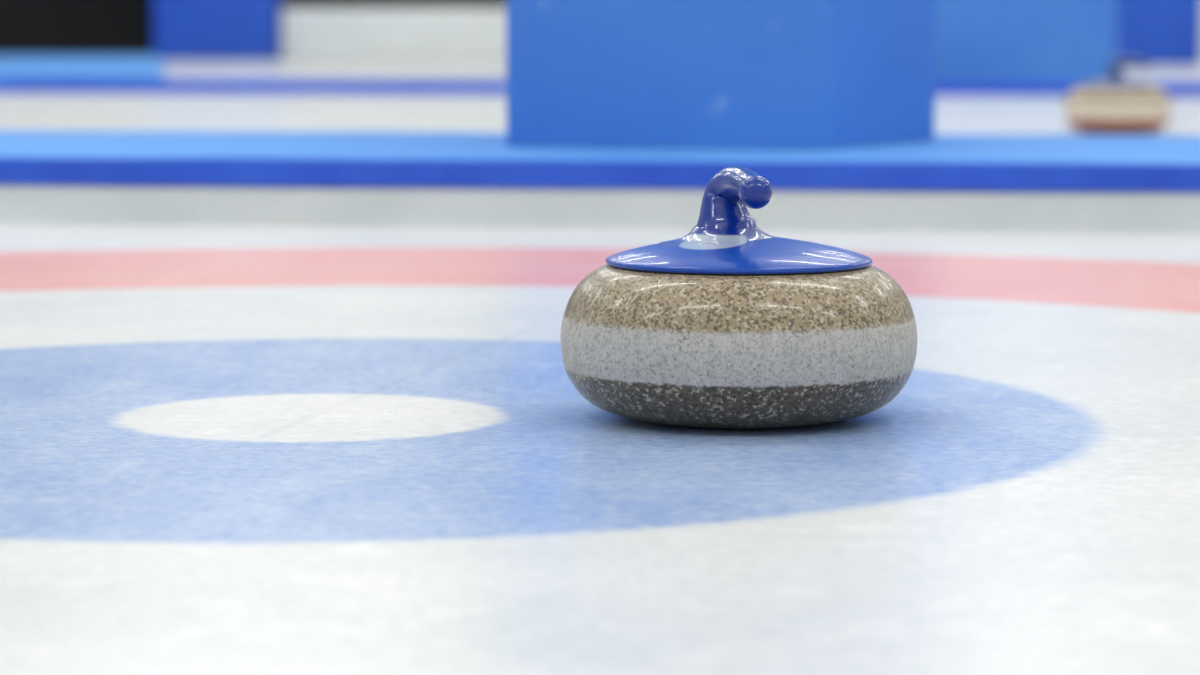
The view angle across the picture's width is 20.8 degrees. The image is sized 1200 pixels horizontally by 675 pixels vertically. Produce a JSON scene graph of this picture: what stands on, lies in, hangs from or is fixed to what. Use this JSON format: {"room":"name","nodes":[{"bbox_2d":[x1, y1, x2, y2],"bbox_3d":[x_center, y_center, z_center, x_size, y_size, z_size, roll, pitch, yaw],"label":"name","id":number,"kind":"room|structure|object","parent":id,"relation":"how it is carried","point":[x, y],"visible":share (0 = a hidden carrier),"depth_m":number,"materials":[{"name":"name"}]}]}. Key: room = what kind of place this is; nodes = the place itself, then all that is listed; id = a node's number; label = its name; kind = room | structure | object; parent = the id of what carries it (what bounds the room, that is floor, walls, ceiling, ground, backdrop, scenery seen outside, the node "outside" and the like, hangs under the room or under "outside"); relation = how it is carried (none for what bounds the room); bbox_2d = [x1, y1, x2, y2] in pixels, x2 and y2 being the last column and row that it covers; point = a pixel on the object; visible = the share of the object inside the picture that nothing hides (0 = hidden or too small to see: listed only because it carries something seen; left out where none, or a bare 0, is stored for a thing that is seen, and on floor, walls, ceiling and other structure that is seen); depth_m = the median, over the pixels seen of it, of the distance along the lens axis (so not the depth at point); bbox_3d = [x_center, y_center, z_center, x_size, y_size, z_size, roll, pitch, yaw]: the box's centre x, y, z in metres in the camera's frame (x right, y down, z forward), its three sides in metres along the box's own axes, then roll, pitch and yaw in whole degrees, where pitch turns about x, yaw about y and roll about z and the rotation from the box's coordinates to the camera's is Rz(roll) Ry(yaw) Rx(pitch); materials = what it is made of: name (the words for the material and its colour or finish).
{"room":"ice rink","nodes":[
{"label":"ice rink","id":0,"kind":"room"},
{"bbox_2d":[0,58,1199,258],"bbox_3d":[0.000,-0.834,11.474,20.000,0.001,29.000,0,6,0],"label":"floor","id":1,"kind":"structure","parent":0,"point":[18,111],"depth_m":9.24,"materials":[{"name":"white ice"}]},
{"bbox_2d":[0,56,163,78],"bbox_3d":[-5.750,-1.479,17.741,7.499,0.030,5.600,0,6,0],"label":"walkway","id":2,"kind":"object","parent":1,"relation":"on","point":[11,67],"visible":0.92,"depth_m":16.31,"materials":[{"name":"carpet"}]},
{"bbox_2d":[153,0,282,59],"bbox_3d":[-2.435,-2.572,20.772,0.770,1.600,0.550,0,6,0],"label":"barrier panel","id":3,"kind":"object","parent":1,"relation":"on","point":[182,29],"visible":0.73,"depth_m":20.56,"materials":[{"name":"blue plastic"}]},
{"bbox_2d":[0,0,505,55],"bbox_3d":[-4.450,-2.546,22.508,10.100,1.200,2.100,0,6,0],"label":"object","id":4,"kind":"object","parent":1,"relation":"on","point":[27,27],"visible":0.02,"depth_m":21.50,"materials":[{"name":"black"}]},
{"bbox_2d":[280,8,505,59],"bbox_3d":[-1.115,-1.936,20.786,1.830,0.330,0.150,0,6,0],"label":"barrier","id":5,"kind":"object","parent":1,"relation":"on","point":[306,33],"visible":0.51,"depth_m":20.71,"materials":[{"name":"white plastic"}]},
{"bbox_2d":[0,243,1199,674],"bbox_3d":[-0.226,0.062,2.556,3.800,0.001,3.800,0,6,0],"label":"ice rink","id":6,"kind":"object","parent":1,"relation":"on","point":[238,459],"visible":0.76,"depth_m":2.19,"materials":[{"name":"white ice"}]},
{"bbox_2d":[560,166,916,428],"bbox_3d":[0.108,-0.035,2.539,0.278,0.197,0.278,0,6,0],"label":"stone","id":7,"kind":"object","parent":6,"relation":"on","point":[728,323],"depth_m":2.44,"materials":[{"name":"beige stone"}]},
{"bbox_2d":[0,130,1199,231],"bbox_3d":[0.560,-0.257,5.230,15.000,0.101,1.052,1,6,7],"label":"divider","id":8,"kind":"object","parent":1,"relation":"on","point":[953,182],"visible":0.92,"depth_m":4.81,"materials":[{"name":"blue plastic"}]},
{"bbox_2d":[506,0,935,148],"bbox_3d":[0.190,-1.119,5.309,0.706,1.598,0.544,1,6,9],"label":"barrier panel","id":9,"kind":"object","parent":8,"relation":"on","point":[761,74],"visible":1,"depth_m":5.14,"materials":[{"name":"blue plastic"}]},
{"bbox_2d":[0,79,1199,96],"bbox_3d":[0.918,-0.933,12.217,16.000,0.050,0.171,1,6,7],"label":"strip","id":10,"kind":"object","parent":1,"relation":"on","point":[226,86],"visible":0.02,"depth_m":12.37,"materials":[{"name":"blue plastic"}]},
{"bbox_2d":[935,0,1116,81],"bbox_3d":[1.560,-1.822,12.807,0.880,1.700,0.550,0,6,0],"label":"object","id":11,"kind":"structure","parent":1,"relation":"on","point":[977,40],"depth_m":12.60,"materials":[{"name":"blue plastic"}]},
{"bbox_2d":[1063,57,1171,133],"bbox_3d":[1.335,-0.625,8.410,0.278,0.197,0.278,-5,8,-42],"label":"stone","id":12,"kind":"object","parent":1,"relation":"on","point":[1116,103],"visible":1,"depth_m":8.31,"materials":[{"name":"beige stone"}]},
{"bbox_2d":[1116,0,1199,64],"bbox_3d":[3.208,-2.385,18.906,0.505,1.600,0.500,0,6,0],"label":"barrier panel","id":13,"kind":"object","parent":1,"relation":"on","point":[1162,32],"visible":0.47,"depth_m":18.72,"materials":[{"name":"blue plastic"}]}
]}

